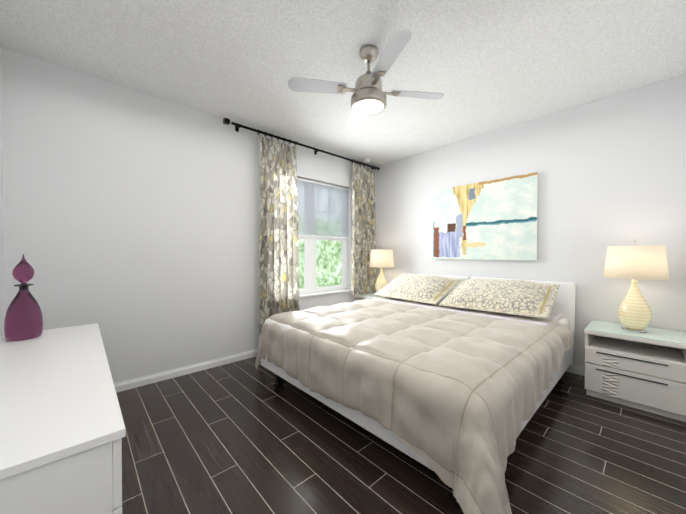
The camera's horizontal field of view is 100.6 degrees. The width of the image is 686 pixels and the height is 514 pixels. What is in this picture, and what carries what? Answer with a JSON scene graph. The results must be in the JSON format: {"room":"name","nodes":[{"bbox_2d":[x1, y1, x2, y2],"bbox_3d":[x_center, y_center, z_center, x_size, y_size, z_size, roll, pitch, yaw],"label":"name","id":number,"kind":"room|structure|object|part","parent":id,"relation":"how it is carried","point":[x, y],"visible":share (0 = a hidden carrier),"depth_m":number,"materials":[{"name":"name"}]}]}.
{"room":"bedroom","nodes":[
{"label":"bedroom","id":0,"kind":"room"},
{"bbox_2d":[0,46,4,334],"bbox_3d":[-1.283,-0.143,0.635,0.200,2.740,3.780,-1,1,-43],"label":"wall","id":1,"kind":"structure","parent":0,"point":[2,307],"depth_m":2.05,"materials":[{"name":"white paint"}]},
{"bbox_2d":[1,47,375,383],"bbox_3d":[-1.039,-0.176,3.583,4.560,2.740,0.220,-1,1,-43],"label":"wall","id":2,"kind":"structure","parent":0,"point":[131,221],"depth_m":2.62,"materials":[{"name":"white paint"}]},
{"bbox_2d":[114,349,257,392],"bbox_3d":[-0.960,1.155,3.513,4.160,0.080,0.014,-1,1,-43],"label":"baseboard","id":3,"kind":"structure","parent":2,"relation":"attached to","point":[146,380],"depth_m":2.88,"materials":[{"name":"white"}]},
{"bbox_2d":[223,118,379,342],"bbox_3d":[-0.353,-0.168,3.965,2.565,2.691,0.149,-1,1,-43],"label":"curtain","id":4,"kind":"object","parent":2,"relation":"hanging from","point":[278,258],"visible":0.9,"depth_m":3.60,"materials":[{"name":"multicoloured fabric"}]},
{"bbox_3d":[-0.795,-0.123,3.530,0.570,2.611,0.110,-1,1,-43],"label":"panel","id":5,"kind":"part","parent":4,"relation":"part of","materials":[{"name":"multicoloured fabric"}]},
{"bbox_3d":[-0.364,-1.479,3.961,2.565,0.070,0.118,-1,1,-43],"label":"rod","id":6,"kind":"part","parent":4,"relation":"part of","materials":[{"name":"black metal"}]},
{"bbox_3d":[0.349,-0.425,4.585,0.590,2.031,0.096,-1,1,-43],"label":"panel","id":7,"kind":"part","parent":4,"relation":"part of","materials":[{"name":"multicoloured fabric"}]},
{"bbox_2d":[297,180,347,236],"bbox_3d":[-0.430,-0.687,4.045,1.406,0.760,0.001,-1,1,-43],"label":"window shade","id":8,"kind":"object","parent":2,"relation":"attached to","point":[322,210],"visible":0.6,"depth_m":4.16,"materials":[{"name":"grey fabric"}]},
{"bbox_2d":[299,235,348,238],"bbox_3d":[-0.430,-0.297,4.050,1.406,0.020,0.012,-1,1,-43],"label":"bar","id":9,"kind":"object","parent":8,"relation":"attached to","point":[323,236],"visible":0.64,"depth_m":4.19,"materials":[{"name":"white plastic"}]},
{"bbox_2d":[299,236,346,294],"bbox_3d":[-0.483,-0.275,4.107,1.430,1.645,0.065,-1,1,-43],"label":"window","id":10,"kind":"structure","parent":2,"relation":"in","point":[309,269],"depth_m":4.14,"materials":[{"name":"white plastic"}]},
{"bbox_2d":[297,177,347,189],"bbox_3d":[-0.444,-1.067,4.056,1.400,0.048,0.048,-1,1,-43],"label":"roll","id":11,"kind":"object","parent":10,"relation":"attached to","point":[312,181],"visible":0.48,"depth_m":4.15,"materials":[{"name":"white plastic"}]},
{"bbox_2d":[299,289,350,297],"bbox_3d":[-0.423,0.535,4.052,1.426,0.025,0.116,-1,1,-43],"label":"window sill","id":12,"kind":"structure","parent":2,"relation":"attached to","point":[321,293],"depth_m":4.13,"materials":[{"name":"white"}]},
{"bbox_2d":[0,0,685,165],"bbox_3d":[0.233,-1.591,2.190,4.560,0.120,4.030,-1,1,-43],"label":"ceiling","id":13,"kind":"structure","parent":0,"point":[485,66],"depth_m":2.15,"materials":[{"name":"white paint"}]},
{"bbox_2d":[288,29,443,126],"bbox_3d":[0.200,-1.311,2.134,0.918,0.438,0.872,0,1,34],"label":"fan","id":14,"kind":"object","parent":13,"relation":"hanging from","point":[368,97],"visible":1,"depth_m":2.05,"materials":[{"name":"silver metal"}]},
{"bbox_2d":[116,356,685,513],"bbox_3d":[0.233,1.269,2.223,4.560,0.120,4.030,-1,1,-43],"label":"floor","id":15,"kind":"structure","parent":0,"point":[245,436],"depth_m":1.73,"materials":[{"name":"brown wood"}]},
{"bbox_2d":[0,323,124,513],"bbox_3d":[-1.404,0.860,1.316,0.479,0.720,1.732,-1,1,-43],"label":"dresser","id":16,"kind":"object","parent":15,"relation":"on","point":[62,430],"visible":1,"depth_m":0.85,"materials":[{"name":"white paint"}]},
{"bbox_2d":[4,254,42,340],"bbox_3d":[-1.941,0.236,1.732,0.160,0.515,0.160,-1,1,-43],"label":"bottle","id":17,"kind":"object","parent":16,"relation":"on","point":[23,319],"visible":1,"depth_m":1.70,"materials":[{"name":"purple glass"}]},
{"bbox_2d":[354,292,382,300],"bbox_3d":[0.563,0.892,4.507,0.509,0.582,0.593,-1,1,-43],"label":"nightstand","id":18,"kind":"object","parent":15,"relation":"on","point":[371,295],"visible":0.1,"depth_m":4.45,"materials":[{"name":"white wood"}]},
{"bbox_3d":[0.567,0.605,4.506,0.500,0.008,0.585,-1,1,-43],"label":"glass","id":19,"kind":"part","parent":18,"relation":"part of","materials":[{"name":"white"}]},
{"bbox_2d":[369,247,393,291],"bbox_3d":[0.606,0.220,4.474,0.390,0.761,0.390,-1,1,-43],"label":"lamp","id":20,"kind":"object","parent":18,"relation":"on","point":[382,258],"visible":0.79,"depth_m":4.34,"materials":[{"name":"beige ceramic"}]},
{"bbox_3d":[0.606,0.020,4.472,0.390,0.272,0.390,-1,1,-43],"label":"lamp shade","id":21,"kind":"part","parent":20,"relation":"part of","materials":[{"name":"fabric"}]},
{"bbox_2d":[255,273,575,513],"bbox_3d":[0.750,0.722,2.736,2.644,0.964,2.348,-1,1,-43],"label":"bed","id":22,"kind":"object","parent":15,"relation":"on","point":[450,381],"visible":1,"depth_m":1.84,"materials":[{"name":"white fabric"}]},
{"bbox_3d":[0.728,0.725,2.789,2.255,0.255,2.020,-1,1,-43],"label":"mattress","id":23,"kind":"part","parent":22,"relation":"part of","materials":[{"name":"white fabric"}]},
{"bbox_3d":[0.759,0.947,2.821,2.370,0.210,2.050,-1,1,-43],"label":"frame","id":24,"kind":"part","parent":22,"relation":"part of","materials":[{"name":"white"}]},
{"bbox_2d":[374,274,461,304],"bbox_3d":[0.946,0.383,3.681,0.618,0.307,0.936,-1,1,-43],"label":"pillow","id":25,"kind":"object","parent":22,"relation":"on","point":[411,289],"depth_m":3.49,"materials":[{"name":"beige fabric"}]},
{"bbox_3d":[1.240,0.661,4.012,0.193,0.831,1.046,-1,1,-43],"label":"headboard","id":26,"kind":"part","parent":22,"relation":"part of","materials":[{"name":"white"}]},
{"bbox_2d":[439,278,559,318],"bbox_3d":[1.604,0.391,2.969,0.625,0.307,1.000,-1,1,-43],"label":"pillow","id":27,"kind":"object","parent":22,"relation":"on","point":[496,298],"depth_m":2.79,"materials":[{"name":"beige fabric"}]},
{"bbox_3d":[1.959,0.670,3.233,0.193,0.831,1.046,-1,1,-43],"label":"headboard","id":28,"kind":"part","parent":22,"relation":"part of","materials":[{"name":"white"}]},
{"bbox_2d":[584,320,685,421],"bbox_3d":[2.481,0.916,2.431,0.509,0.582,0.593,-1,1,-43],"label":"nightstand","id":29,"kind":"object","parent":15,"relation":"on","point":[645,371],"visible":0.96,"depth_m":2.29,"materials":[{"name":"painted wood"},{"name":"glass"},{"name":"metal"}]},
{"bbox_3d":[2.484,0.628,2.431,0.500,0.008,0.585,-1,1,-43],"label":"glass","id":30,"kind":"part","parent":29,"relation":"part of","materials":[{"name":"white glass"}]},
{"bbox_2d":[604,241,669,332],"bbox_3d":[2.477,0.243,2.419,0.390,0.761,0.390,-1,1,-43],"label":"lamp","id":31,"kind":"object","parent":29,"relation":"on","point":[635,263],"visible":1,"depth_m":2.33,"materials":[{"name":"beige ceramic"}]},
{"bbox_3d":[2.477,0.043,2.417,0.390,0.272,0.390,-1,1,-43],"label":"lamp shade","id":32,"kind":"part","parent":31,"relation":"part of","materials":[{"name":"fabric"}]},
{"bbox_2d":[376,75,685,367],"bbox_3d":[1.919,-0.176,3.594,0.200,2.740,3.780,-1,1,-43],"label":"wall","id":33,"kind":"structure","parent":0,"point":[611,170],"depth_m":2.89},
{"bbox_2d":[433,172,537,259],"bbox_3d":[1.730,-0.454,3.614,0.040,0.975,1.254,-1,1,-43],"label":"painting","id":34,"kind":"object","parent":33,"relation":"attached to","point":[496,219],"visible":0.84,"depth_m":3.51,"materials":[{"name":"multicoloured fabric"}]},
{"bbox_2d":[566,365,584,375],"bbox_3d":[1.772,1.153,3.610,0.014,0.080,3.580,-1,1,-43],"label":"baseboard","id":35,"kind":"structure","parent":33,"relation":"attached to","point":[579,370],"depth_m":2.92,"materials":[{"name":"white"}]},
{"label":"outside","id":36,"kind":"structure","parent":0,"visible":0},
{"bbox_2d":[299,239,340,288],"bbox_3d":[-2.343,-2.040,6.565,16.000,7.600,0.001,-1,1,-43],"label":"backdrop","id":37,"kind":"structure","parent":36,"point":[320,278],"depth_m":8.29,"materials":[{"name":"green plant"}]}
]}

